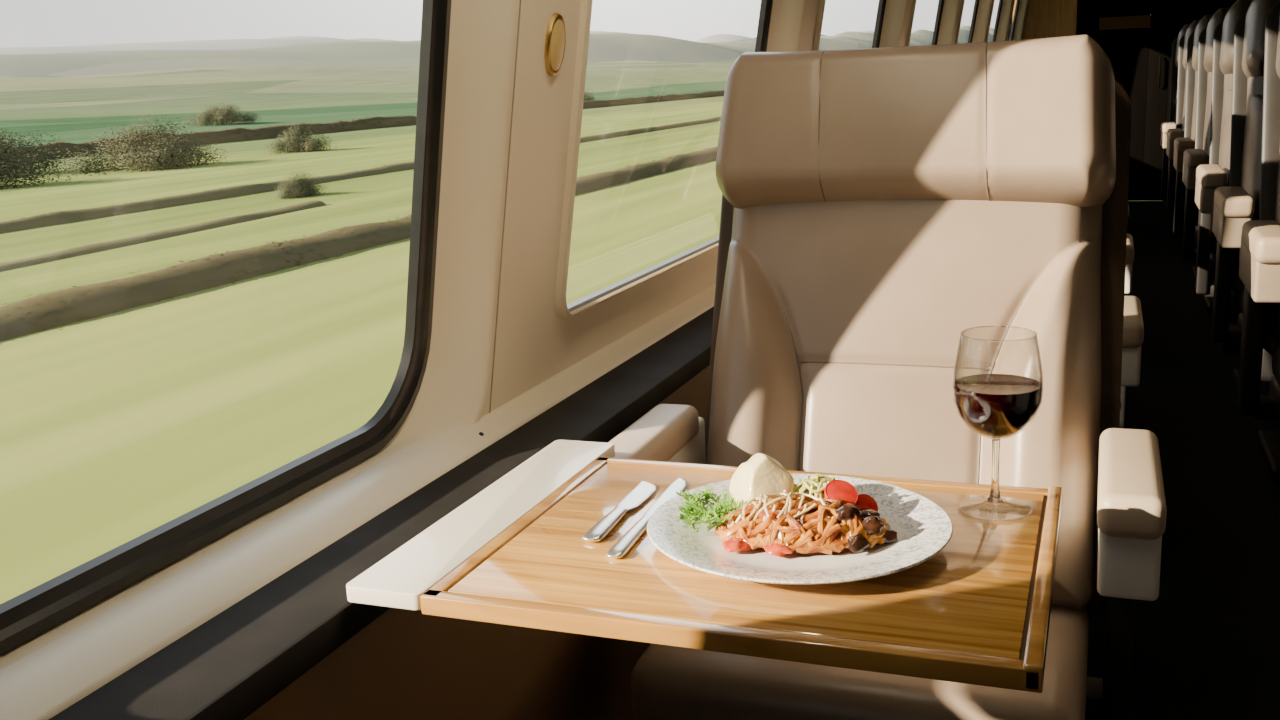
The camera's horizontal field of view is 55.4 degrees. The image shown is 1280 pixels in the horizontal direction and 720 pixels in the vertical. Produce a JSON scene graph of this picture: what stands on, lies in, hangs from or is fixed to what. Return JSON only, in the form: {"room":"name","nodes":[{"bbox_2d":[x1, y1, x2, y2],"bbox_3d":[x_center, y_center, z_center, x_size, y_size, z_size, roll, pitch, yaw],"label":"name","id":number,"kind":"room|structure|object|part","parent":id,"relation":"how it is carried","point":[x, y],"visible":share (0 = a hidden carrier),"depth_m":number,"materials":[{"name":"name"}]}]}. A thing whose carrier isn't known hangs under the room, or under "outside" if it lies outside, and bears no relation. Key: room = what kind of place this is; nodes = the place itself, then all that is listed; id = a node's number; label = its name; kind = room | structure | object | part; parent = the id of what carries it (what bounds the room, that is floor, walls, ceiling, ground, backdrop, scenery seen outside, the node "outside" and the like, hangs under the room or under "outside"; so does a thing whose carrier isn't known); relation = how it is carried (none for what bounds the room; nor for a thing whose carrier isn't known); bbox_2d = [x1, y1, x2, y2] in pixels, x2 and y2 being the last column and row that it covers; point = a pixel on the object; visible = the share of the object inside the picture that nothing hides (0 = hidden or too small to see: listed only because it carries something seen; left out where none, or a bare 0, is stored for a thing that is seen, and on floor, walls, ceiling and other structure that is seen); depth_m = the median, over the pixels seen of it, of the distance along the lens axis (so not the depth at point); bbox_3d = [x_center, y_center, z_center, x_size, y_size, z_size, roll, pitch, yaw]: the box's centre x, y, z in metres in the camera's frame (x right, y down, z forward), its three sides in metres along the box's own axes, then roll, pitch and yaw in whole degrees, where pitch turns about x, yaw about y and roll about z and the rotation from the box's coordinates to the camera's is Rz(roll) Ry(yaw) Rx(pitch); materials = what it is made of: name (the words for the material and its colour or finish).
{"room":"train carriage","nodes":[
{"label":"train carriage","id":0,"kind":"room"},
{"bbox_2d":[244,365,709,719],"bbox_3d":[0.774,-0.113,4.155,0.122,0.682,14.550,2,14,21],"label":"wall panel","id":1,"kind":"object","parent":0,"point":[405,664],"depth_m":1.43,"materials":[{"name":"brown plastic"}]},
{"bbox_2d":[481,0,1030,416],"bbox_3d":[0.753,-1.065,3.929,0.202,1.260,14.550,2,14,21],"label":"wall","id":2,"kind":"structure","parent":0,"point":[534,344],"depth_m":1.78,"materials":[{"name":"beige plastic"}]},
{"bbox_2d":[0,0,520,669],"bbox_3d":[-0.378,-0.369,1.083,0.262,1.210,1.113,2,14,21],"label":"window","id":3,"kind":"structure","parent":2,"relation":"in","point":[441,382],"depth_m":1.56,"materials":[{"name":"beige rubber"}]},
{"bbox_2d":[0,284,715,719],"bbox_3d":[0.698,-0.480,4.093,0.065,0.051,14.550,2,14,21],"label":"sill","id":4,"kind":"structure","parent":2,"relation":"attached to","point":[42,684],"depth_m":1.25,"materials":[{"name":"beige plastic"}]},
{"bbox_2d":[49,306,713,719],"bbox_3d":[0.768,-0.460,4.072,0.142,0.036,14.550,2,14,21],"label":"ledge","id":5,"kind":"object","parent":2,"relation":"attached to","point":[233,663],"depth_m":1.19,"materials":[{"name":"black plastic"}]},
{"bbox_2d":[346,440,1062,692],"bbox_3d":[0.092,0.195,1.266,0.642,0.059,0.490,2,14,21],"label":"table","id":6,"kind":"object","parent":5,"relation":"attached to","point":[977,611],"visible":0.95,"depth_m":1.11,"materials":[{"name":"brown wood"}]},
{"bbox_3d":[-0.155,0.167,1.355,0.084,0.017,0.488,2,14,21],"label":"panel","id":7,"kind":"part","parent":6,"relation":"part of","materials":[{"name":"white plastic"}]},
{"bbox_2d":[582,481,655,541],"bbox_3d":[-0.018,0.159,1.311,0.026,0.007,0.191,2,14,19],"label":"butter knife","id":8,"kind":"object","parent":6,"relation":"on","point":[640,493],"visible":1,"depth_m":1.30,"materials":[{"name":"metal"}]},
{"bbox_3d":[-0.035,0.170,1.266,0.022,0.007,0.092,2,14,19],"label":"handle","id":9,"kind":"part","parent":8,"relation":"part of","materials":[{"name":"metal"}]},
{"bbox_3d":[-0.003,0.150,1.353,0.026,0.004,0.101,2,14,19],"label":"blade","id":10,"kind":"part","parent":8,"relation":"part of","materials":[{"name":"metal"}]},
{"bbox_2d":[606,478,685,557],"bbox_3d":[0.013,0.162,1.292,0.021,0.006,0.247,2,14,18],"label":"knife","id":11,"kind":"object","parent":6,"relation":"on","point":[622,546],"visible":0.83,"depth_m":1.25,"materials":[{"name":"metal"}]},
{"bbox_3d":[-0.009,0.178,1.229,0.019,0.006,0.110,2,14,18],"label":"handle","id":12,"kind":"part","parent":11,"relation":"part of","materials":[{"name":"metal"}]},
{"bbox_3d":[0.030,0.151,1.342,0.021,0.004,0.139,2,14,18],"label":"blade","id":13,"kind":"part","parent":11,"relation":"part of","materials":[{"name":"metal"}]},
{"bbox_2d":[647,474,952,584],"bbox_3d":[0.155,0.169,1.204,0.297,0.020,0.297,2,14,21],"label":"plate","id":14,"kind":"object","parent":6,"relation":"on","point":[923,529],"visible":0.62,"depth_m":1.15,"materials":[{"name":"ceramic"}]},
{"bbox_2d":[675,485,744,532],"bbox_3d":[0.067,0.149,1.230,0.069,0.032,0.095,-5,13,-12],"label":"salad","id":15,"kind":"object","parent":14,"relation":"on","point":[696,509],"visible":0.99,"depth_m":1.22,"materials":[{"name":"green plant"}]},
{"bbox_2d":[723,538,751,551],"bbox_3d":[0.092,0.176,1.162,0.028,0.010,0.018,2,14,21],"label":"pepper piece","id":16,"kind":"object","parent":14,"relation":"on","point":[736,544],"visible":1,"depth_m":1.16,"materials":[{"name":"red food"}]},
{"bbox_2d":[729,453,793,508],"bbox_3d":[0.123,0.130,1.250,0.070,0.069,0.060,2,14,21],"label":"potato","id":17,"kind":"object","parent":14,"relation":"on","point":[761,474],"visible":0.7,"depth_m":1.23,"materials":[{"name":"beige food"}]},
{"bbox_2d":[763,543,792,556],"bbox_3d":[0.129,0.178,1.149,0.031,0.010,0.017,2,14,21],"label":"pepper piece","id":18,"kind":"object","parent":14,"relation":"on","point":[776,549],"visible":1,"depth_m":1.14,"materials":[{"name":"red food"}]},
{"bbox_2d":[714,497,890,554],"bbox_3d":[0.157,0.155,1.188,0.172,0.040,0.098,-2,13,4],"label":"noodles","id":19,"kind":"object","parent":14,"relation":"on","point":[819,530],"visible":0.8,"depth_m":1.16,"materials":[{"name":"orange food"}]},
{"bbox_2d":[728,490,828,529],"bbox_3d":[0.147,0.151,1.187,0.120,0.044,0.074,2,14,21],"label":"cheese shreds","id":20,"kind":"object","parent":19,"relation":"on","point":[783,495],"visible":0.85,"depth_m":1.18,"materials":[{"name":"white food"}]},
{"bbox_2d":[824,480,857,503],"bbox_3d":[0.200,0.136,1.213,0.033,0.027,0.032,2,14,21],"label":"tomato half","id":21,"kind":"object","parent":19,"relation":"on","point":[835,489],"visible":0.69,"depth_m":1.21,"materials":[{"name":"red food"}]},
{"bbox_2d":[835,504,861,522],"bbox_3d":[0.198,0.147,1.167,0.030,0.014,0.018,-9,14,-26],"label":"vegetable","id":22,"kind":"object","parent":19,"relation":"on","point":[846,512],"visible":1,"depth_m":1.16,"materials":[{"name":"brown food"}]},
{"bbox_2d":[859,508,881,520],"bbox_3d":[0.223,0.150,1.186,0.018,0.012,0.030,-5,13,-11],"label":"vegetable","id":23,"kind":"object","parent":19,"relation":"on","point":[865,512],"visible":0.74,"depth_m":1.18,"materials":[{"name":"brown food"}]},
{"bbox_2d":[861,516,884,534],"bbox_3d":[0.217,0.158,1.162,0.031,0.016,0.016,0,13,13],"label":"vegetable","id":24,"kind":"object","parent":19,"relation":"on","point":[871,524],"visible":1,"depth_m":1.16,"materials":[{"name":"brown food"}]},
{"bbox_2d":[793,473,834,498],"bbox_3d":[0.181,0.139,1.241,0.083,0.046,0.050,2,14,21],"label":"slaw","id":25,"kind":"object","parent":14,"relation":"on","point":[811,486],"visible":0.24,"depth_m":1.23,"materials":[{"name":"food"}]},
{"bbox_2d":[847,534,871,552],"bbox_3d":[0.208,0.171,1.151,0.016,0.015,0.032,8,16,38],"label":"vegetable","id":26,"kind":"object","parent":14,"relation":"on","point":[857,543],"visible":1,"depth_m":1.14,"materials":[{"name":"brown food"}]},
{"bbox_2d":[855,494,877,511],"bbox_3d":[0.224,0.147,1.217,0.025,0.024,0.025,2,14,21],"label":"tomato half","id":27,"kind":"object","parent":14,"relation":"on","point":[865,501],"visible":0.52,"depth_m":1.22,"materials":[{"name":"red food"}]},
{"bbox_2d":[875,530,897,544],"bbox_3d":[0.231,0.169,1.170,0.031,0.012,0.021,2,14,21],"label":"vegetable","id":28,"kind":"object","parent":14,"relation":"on","point":[890,536],"visible":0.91,"depth_m":1.16,"materials":[{"name":"brown food"}]},
{"bbox_2d":[952,326,1042,520],"bbox_3d":[0.365,0.064,1.249,0.089,0.187,0.089,2,14,21],"label":"wine glass","id":29,"kind":"object","parent":6,"relation":"on","point":[994,497],"visible":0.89,"depth_m":1.25,"materials":[{"name":"clear glass"}]},
{"bbox_3d":[0.367,0.114,1.261,0.016,0.066,0.016,2,14,21],"label":"stem","id":30,"kind":"part","parent":29,"relation":"part of","materials":[{"name":"clear glass"}]},
{"bbox_2d":[954,374,1040,436],"bbox_3d":[0.365,0.051,1.246,0.086,0.054,0.086,2,14,21],"label":"red wine","id":31,"kind":"object","parent":29,"relation":"in","point":[994,405],"visible":1,"depth_m":1.22,"materials":[{"name":"red liquid"}]},
{"bbox_2d":[952,332,1042,439],"bbox_3d":[0.363,0.028,1.241,0.089,0.112,0.089,2,14,21],"label":"bowl","id":32,"kind":"object","parent":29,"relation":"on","point":[995,438],"depth_m":1.23,"materials":[{"name":"clear glass"}]},
{"bbox_2d":[544,13,565,75],"bbox_3d":[-0.119,-0.440,1.703,0.025,0.085,0.057,2,14,21],"label":"wall light","id":33,"kind":"object","parent":2,"relation":"attached to","point":[555,39],"visible":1,"depth_m":1.69,"materials":[{"name":"gold metal"}]},
{"bbox_2d":[555,0,804,318],"bbox_3d":[0.126,-0.694,2.381,0.256,1.200,1.354,2,14,21],"label":"window","id":34,"kind":"structure","parent":2,"relation":"in","point":[780,21],"depth_m":1.98,"materials":[{"name":"beige plastic"}]},
{"bbox_2d":[813,0,906,50],"bbox_3d":[0.669,-1.040,3.791,0.256,1.200,1.354,2,14,21],"label":"window","id":35,"kind":"structure","parent":2,"relation":"in","point":[890,13],"depth_m":4.33,"materials":[{"name":"beige plastic"}]},
{"bbox_2d":[905,0,958,45],"bbox_3d":[1.213,-1.387,5.200,0.256,1.200,1.353,2,14,21],"label":"window","id":36,"kind":"structure","parent":2,"relation":"in","point":[946,15],"depth_m":5.73,"materials":[{"name":"beige plastic"}]},
{"bbox_2d":[954,0,990,43],"bbox_3d":[1.756,-1.734,6.610,0.256,1.200,1.353,2,14,21],"label":"window","id":37,"kind":"structure","parent":2,"relation":"in","point":[981,7],"depth_m":7.12,"materials":[{"name":"beige plastic"}]},
{"bbox_2d":[985,0,1011,41],"bbox_3d":[2.299,-2.080,8.020,0.256,1.200,1.354,2,14,21],"label":"window","id":38,"kind":"structure","parent":2,"relation":"in","point":[1004,7],"depth_m":8.52,"materials":[{"name":"beige plastic"}]},
{"bbox_2d":[1006,0,1027,40],"bbox_3d":[2.843,-2.427,9.429,0.256,1.200,1.353,2,14,21],"label":"window","id":39,"kind":"structure","parent":2,"relation":"in","point":[1021,5],"depth_m":9.91,"materials":[{"name":"beige plastic"}]},
{"bbox_2d":[1008,0,1236,200],"bbox_3d":[4.195,-2.447,10.283,2.240,2.200,0.040,2,14,21],"label":"wall","id":40,"kind":"structure","parent":0,"point":[1184,12],"depth_m":10.05,"materials":[{"name":"black wood"}]},
{"bbox_2d":[1013,0,1076,39],"bbox_3d":[3.451,-3.001,10.405,0.520,0.610,0.017,2,14,21],"label":"wall panel","id":41,"kind":"object","parent":40,"relation":"attached to","point":[1046,18],"visible":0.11,"depth_m":10.40,"materials":[{"name":"brown wood"}]},
{"bbox_2d":[1079,0,1171,200],"bbox_3d":[4.079,-2.339,10.328,0.720,1.980,0.078,2,14,21],"label":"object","id":42,"kind":"structure","parent":40,"relation":"in","point":[1134,35],"depth_m":10.28,"materials":[{"name":"black wood"}]},
{"bbox_3d":[4.066,-2.831,10.239,0.400,0.100,0.006,2,14,21],"label":"pane","id":43,"kind":"part","parent":42,"relation":"part of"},
{"bbox_3d":[4.338,-2.405,10.185,0.016,0.260,0.029,2,14,21],"label":"handle","id":44,"kind":"part","parent":42,"relation":"part of","materials":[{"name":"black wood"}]},
{"bbox_2d":[1087,201,1279,719],"bbox_3d":[1.702,0.281,3.894,2.170,0.050,14.550,2,14,21],"label":"floor","id":45,"kind":"structure","parent":0,"point":[1207,647],"depth_m":3.17,"materials":[{"name":"carpet"}]},
{"bbox_2d":[608,34,1166,719],"bbox_3d":[0.351,0.181,1.734,0.704,1.226,0.718,2,14,21],"label":"seat","id":46,"kind":"object","parent":45,"relation":"on","point":[880,206],"visible":0.81,"depth_m":1.71,"materials":[{"name":"beige leather"}]},
{"bbox_3d":[0.017,0.167,1.744,0.066,0.100,0.310,2,14,21],"label":"armrest","id":47,"kind":"part","parent":46,"relation":"part of","materials":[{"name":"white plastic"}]},
{"bbox_2d":[630,605,1088,719],"bbox_3d":[0.307,0.402,1.641,0.552,0.120,0.420,2,14,21],"label":"seat cushion","id":48,"kind":"object","parent":46,"relation":"on","point":[667,682],"depth_m":1.48,"materials":[{"name":"beige leather"}]},
{"bbox_3d":[0.369,0.037,1.768,0.560,0.590,0.320,2,14,21],"label":"backrest","id":49,"kind":"part","parent":46,"relation":"part of","materials":[{"name":"beige leather"}]},
{"bbox_3d":[0.609,0.192,1.522,0.066,0.100,0.310,2,14,21],"label":"armrest","id":50,"kind":"part","parent":46,"relation":"part of","materials":[{"name":"white plastic"}]},
{"bbox_2d":[1113,71,1133,293],"bbox_3d":[1.052,-0.267,3.553,0.704,1.226,0.718,2,14,21],"label":"seat","id":51,"kind":"object","parent":45,"relation":"on","point":[1129,246],"visible":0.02,"depth_m":3.19,"materials":[{"name":"beige leather"}]},
{"bbox_3d":[1.310,-0.256,3.341,0.066,0.100,0.310,2,14,21],"label":"armrest","id":52,"kind":"part","parent":51,"relation":"part of","materials":[{"name":"white plastic"}]},
{"bbox_2d":[1107,56,1143,428],"bbox_3d":[0.701,-0.043,2.643,0.704,1.226,0.718,2,14,21],"label":"seat","id":53,"kind":"object","parent":45,"relation":"on","point":[1133,326],"visible":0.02,"depth_m":2.29,"materials":[{"name":"beige leather"}]},
{"bbox_3d":[0.959,-0.032,2.432,0.066,0.100,0.310,2,14,21],"label":"armrest","id":54,"kind":"part","parent":53,"relation":"part of","materials":[{"name":"white plastic"}]},
{"bbox_2d":[1160,24,1195,260],"bbox_3d":[3.556,-1.326,7.336,0.788,1.385,0.790,2,14,21],"label":"seat","id":55,"kind":"object","parent":45,"relation":"on","point":[1171,124],"visible":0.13,"depth_m":7.51,"materials":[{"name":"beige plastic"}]},
{"bbox_3d":[3.184,-1.341,7.350,0.074,0.113,0.341,2,14,21],"label":"armrest","id":56,"kind":"part","parent":55,"relation":"part of","materials":[{"name":"beige leather"}]},
{"bbox_3d":[3.577,-1.488,7.373,0.627,0.666,0.352,2,14,21],"label":"backrest","id":57,"kind":"part","parent":55,"relation":"part of","materials":[{"name":"beige leather"}]},
{"bbox_2d":[1166,20,1213,281],"bbox_3d":[3.262,-1.138,6.572,0.788,1.385,0.790,2,14,21],"label":"seat","id":58,"kind":"object","parent":45,"relation":"on","point":[1172,134],"visible":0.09,"depth_m":6.74,"materials":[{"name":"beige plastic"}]},
{"bbox_3d":[2.889,-1.154,6.586,0.074,0.113,0.341,2,14,21],"label":"armrest","id":59,"kind":"part","parent":58,"relation":"part of","materials":[{"name":"beige leather"}]},
{"bbox_3d":[3.282,-1.300,6.609,0.627,0.666,0.352,2,14,21],"label":"backrest","id":60,"kind":"part","parent":58,"relation":"part of","materials":[{"name":"beige leather"}]},
{"bbox_2d":[1173,14,1213,313],"bbox_3d":[2.967,-0.950,5.808,0.788,1.385,0.790,2,14,21],"label":"seat","id":61,"kind":"object","parent":45,"relation":"on","point":[1181,144],"visible":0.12,"depth_m":5.96,"materials":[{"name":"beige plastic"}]},
{"bbox_3d":[2.595,-0.966,5.822,0.074,0.113,0.341,2,14,21],"label":"armrest","id":62,"kind":"part","parent":61,"relation":"part of","materials":[{"name":"beige leather"}]},
{"bbox_3d":[2.988,-1.112,5.846,0.627,0.666,0.352,2,14,21],"label":"backrest","id":63,"kind":"part","parent":61,"relation":"part of","materials":[{"name":"beige leather"}]},
{"bbox_2d":[1182,8,1239,352],"bbox_3d":[2.673,-0.762,5.045,0.788,1.385,0.790,2,14,21],"label":"seat","id":64,"kind":"object","parent":45,"relation":"on","point":[1192,158],"visible":0.25,"depth_m":5.19,"materials":[{"name":"beige leather"}]},
{"bbox_3d":[2.300,-0.778,5.058,0.074,0.113,0.341,2,14,21],"label":"armrest","id":65,"kind":"part","parent":64,"relation":"part of","materials":[{"name":"beige leather"}]},
{"bbox_3d":[2.693,-0.924,5.082,0.627,0.666,0.352,2,14,21],"label":"backrest","id":66,"kind":"part","parent":64,"relation":"part of","materials":[{"name":"beige leather"}]},
{"bbox_2d":[1194,0,1269,395],"bbox_3d":[2.378,-0.575,4.280,0.788,1.385,0.790,2,14,21],"label":"seat","id":67,"kind":"object","parent":45,"relation":"on","point":[1213,175],"visible":0.38,"depth_m":4.42,"materials":[{"name":"beige leather"}]},
{"bbox_3d":[2.006,-0.590,4.294,0.074,0.113,0.341,2,14,21],"label":"armrest","id":68,"kind":"part","parent":67,"relation":"part of","materials":[{"name":"beige leather"}]},
{"bbox_3d":[2.399,-0.737,4.318,0.627,0.666,0.352,2,14,21],"label":"backrest","id":69,"kind":"part","parent":67,"relation":"part of","materials":[{"name":"beige leather"}]},
{"bbox_2d":[1211,0,1279,481],"bbox_3d":[2.084,-0.387,3.517,0.788,1.385,0.790,2,14,21],"label":"seat","id":70,"kind":"object","parent":45,"relation":"on","point":[1235,204],"visible":0.54,"depth_m":3.65,"materials":[{"name":"beige leather"}]},
{"bbox_3d":[1.712,-0.402,3.530,0.074,0.113,0.341,2,14,21],"label":"armrest","id":71,"kind":"part","parent":70,"relation":"part of","materials":[{"name":"beige leather"}]},
{"bbox_2d":[1238,284,1244,314],"bbox_3d":[2.036,-0.138,3.416,0.618,0.136,0.462,2,14,21],"label":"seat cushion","id":72,"kind":"object","parent":70,"relation":"on","point":[1241,287],"depth_m":3.64,"materials":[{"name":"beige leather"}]},
{"bbox_3d":[2.105,-0.549,3.554,0.627,0.666,0.352,2,14,21],"label":"backrest","id":73,"kind":"part","parent":70,"relation":"part of","materials":[{"name":"beige leather"}]},
{"bbox_2d":[1237,1,1279,433],"bbox_3d":[1.790,-0.199,2.753,0.788,1.385,0.790,2,14,21],"label":"seat","id":74,"kind":"object","parent":45,"relation":"on","point":[1259,265],"visible":1,"depth_m":2.92,"materials":[{"name":"beige leather"}]},
{"bbox_3d":[1.417,-0.214,2.766,0.074,0.113,0.341,2,14,21],"label":"armrest","id":75,"kind":"part","parent":74,"relation":"part of","materials":[{"name":"beige leather"}]},
{"bbox_2d":[1272,342,1279,385],"bbox_3d":[1.742,0.050,2.652,0.618,0.136,0.462,2,14,21],"label":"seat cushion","id":76,"kind":"object","parent":74,"relation":"on","point":[1275,345],"depth_m":2.88,"materials":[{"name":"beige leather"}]},
{"bbox_3d":[1.810,-0.361,2.790,0.627,0.666,0.352,2,14,21],"label":"backrest","id":77,"kind":"part","parent":74,"relation":"part of","materials":[{"name":"beige leather"}]},
{"label":"outside","id":78,"kind":"structure","parent":0,"visible":0},
{"bbox_2d":[0,30,873,53],"bbox_3d":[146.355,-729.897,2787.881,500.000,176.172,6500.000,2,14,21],"label":"hill","id":79,"kind":"structure","parent":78,"point":[222,44],"depth_m":1312.12,"materials":[{"name":"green plant"}]},
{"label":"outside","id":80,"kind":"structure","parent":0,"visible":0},
{"bbox_2d":[0,59,735,603],"bbox_3d":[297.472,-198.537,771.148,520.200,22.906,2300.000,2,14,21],"label":"field","id":81,"kind":"structure","parent":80,"point":[116,427],"depth_m":18.50,"materials":[{"name":"green plant"}]},
{"bbox_2d":[0,129,73,173],"bbox_3d":[-28.232,-8.622,49.551,5.328,2.671,9.815,6,16,34],"label":"bush","id":82,"kind":"object","parent":81,"relation":"on","point":[1,135],"visible":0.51,"depth_m":51.21,"materials":[{"name":"green plant"}]},
{"bbox_2d":[0,137,75,188],"bbox_3d":[-24.277,-7.159,42.659,5.376,2.567,9.132,4,14,25],"label":"bush","id":83,"kind":"object","parent":81,"relation":"on","point":[5,160],"visible":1,"depth_m":43.38,"materials":[{"name":"green plant"}]},
{"bbox_2d":[46,114,226,178],"bbox_3d":[-20.732,-9.050,50.803,5.790,2.311,7.646,-4,13,-5],"label":"bush","id":84,"kind":"object","parent":81,"relation":"on","point":[150,157],"visible":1,"depth_m":50.38,"materials":[{"name":"green plant"}]},
{"bbox_2d":[0,200,325,271],"bbox_3d":[-13.322,0.118,13.959,0.805,0.204,36.166,1,13,17],"label":"hedgerow","id":85,"kind":"object","parent":81,"relation":"on","point":[97,247],"visible":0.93,"depth_m":24.61,"materials":[{"name":"plant"}]},
{"bbox_2d":[183,102,259,125],"bbox_3d":[-37.812,-22.296,110.313,4.607,2.032,8.572,2,14,21],"label":"bush","id":86,"kind":"object","parent":81,"relation":"on","point":[223,116],"visible":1,"depth_m":109.59,"materials":[{"name":"green plant"}]},
{"bbox_2d":[263,122,337,154],"bbox_3d":[-16.870,-11.103,60.807,3.086,1.489,5.046,2,14,21],"label":"bush","id":87,"kind":"object","parent":81,"relation":"on","point":[306,144],"visible":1,"depth_m":60.34,"materials":[{"name":"green plant"}]},
{"bbox_2d":[274,171,326,198],"bbox_3d":[-9.412,-4.858,33.669,1.122,0.752,2.095,0,13,12],"label":"bush","id":88,"kind":"object","parent":81,"relation":"on","point":[300,188],"visible":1,"depth_m":33.39,"materials":[{"name":"green plant"}]},
{"bbox_2d":[0,146,717,340],"bbox_3d":[59.886,-43.886,191.494,1.490,0.465,430.075,2,14,21],"label":"hedgerow","id":89,"kind":"object","parent":81,"relation":"on","point":[53,309],"visible":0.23,"depth_m":18.46,"materials":[{"name":"green plant"}]},
{"bbox_2d":[0,116,720,233],"bbox_3d":[64.000,-53.177,231.618,1.020,0.338,510.053,2,14,21],"label":"hedgerow","id":90,"kind":"object","parent":81,"relation":"on","point":[58,217],"visible":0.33,"depth_m":33.47,"materials":[{"name":"plant"}]},
{"bbox_2d":[10,90,724,160],"bbox_3d":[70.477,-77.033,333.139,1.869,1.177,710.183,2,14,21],"label":"hedgerow","id":91,"kind":"object","parent":81,"relation":"on","point":[234,134],"visible":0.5,"depth_m":87.03,"materials":[{"name":"green plant"}]},
{"bbox_2d":[584,89,594,100],"bbox_3d":[-9.022,-35.441,159.935,7.365,3.645,10.311,2,14,21],"label":"bush","id":92,"kind":"object","parent":81,"relation":"on","point":[589,98],"visible":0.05,"depth_m":160.33,"materials":[{"name":"green plant"}]},
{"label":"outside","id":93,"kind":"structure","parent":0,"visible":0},
{"bbox_2d":[0,26,993,76],"bbox_3d":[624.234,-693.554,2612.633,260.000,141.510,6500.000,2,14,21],"label":"hill","id":94,"kind":"structure","parent":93,"point":[602,47],"depth_m":629.87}
]}

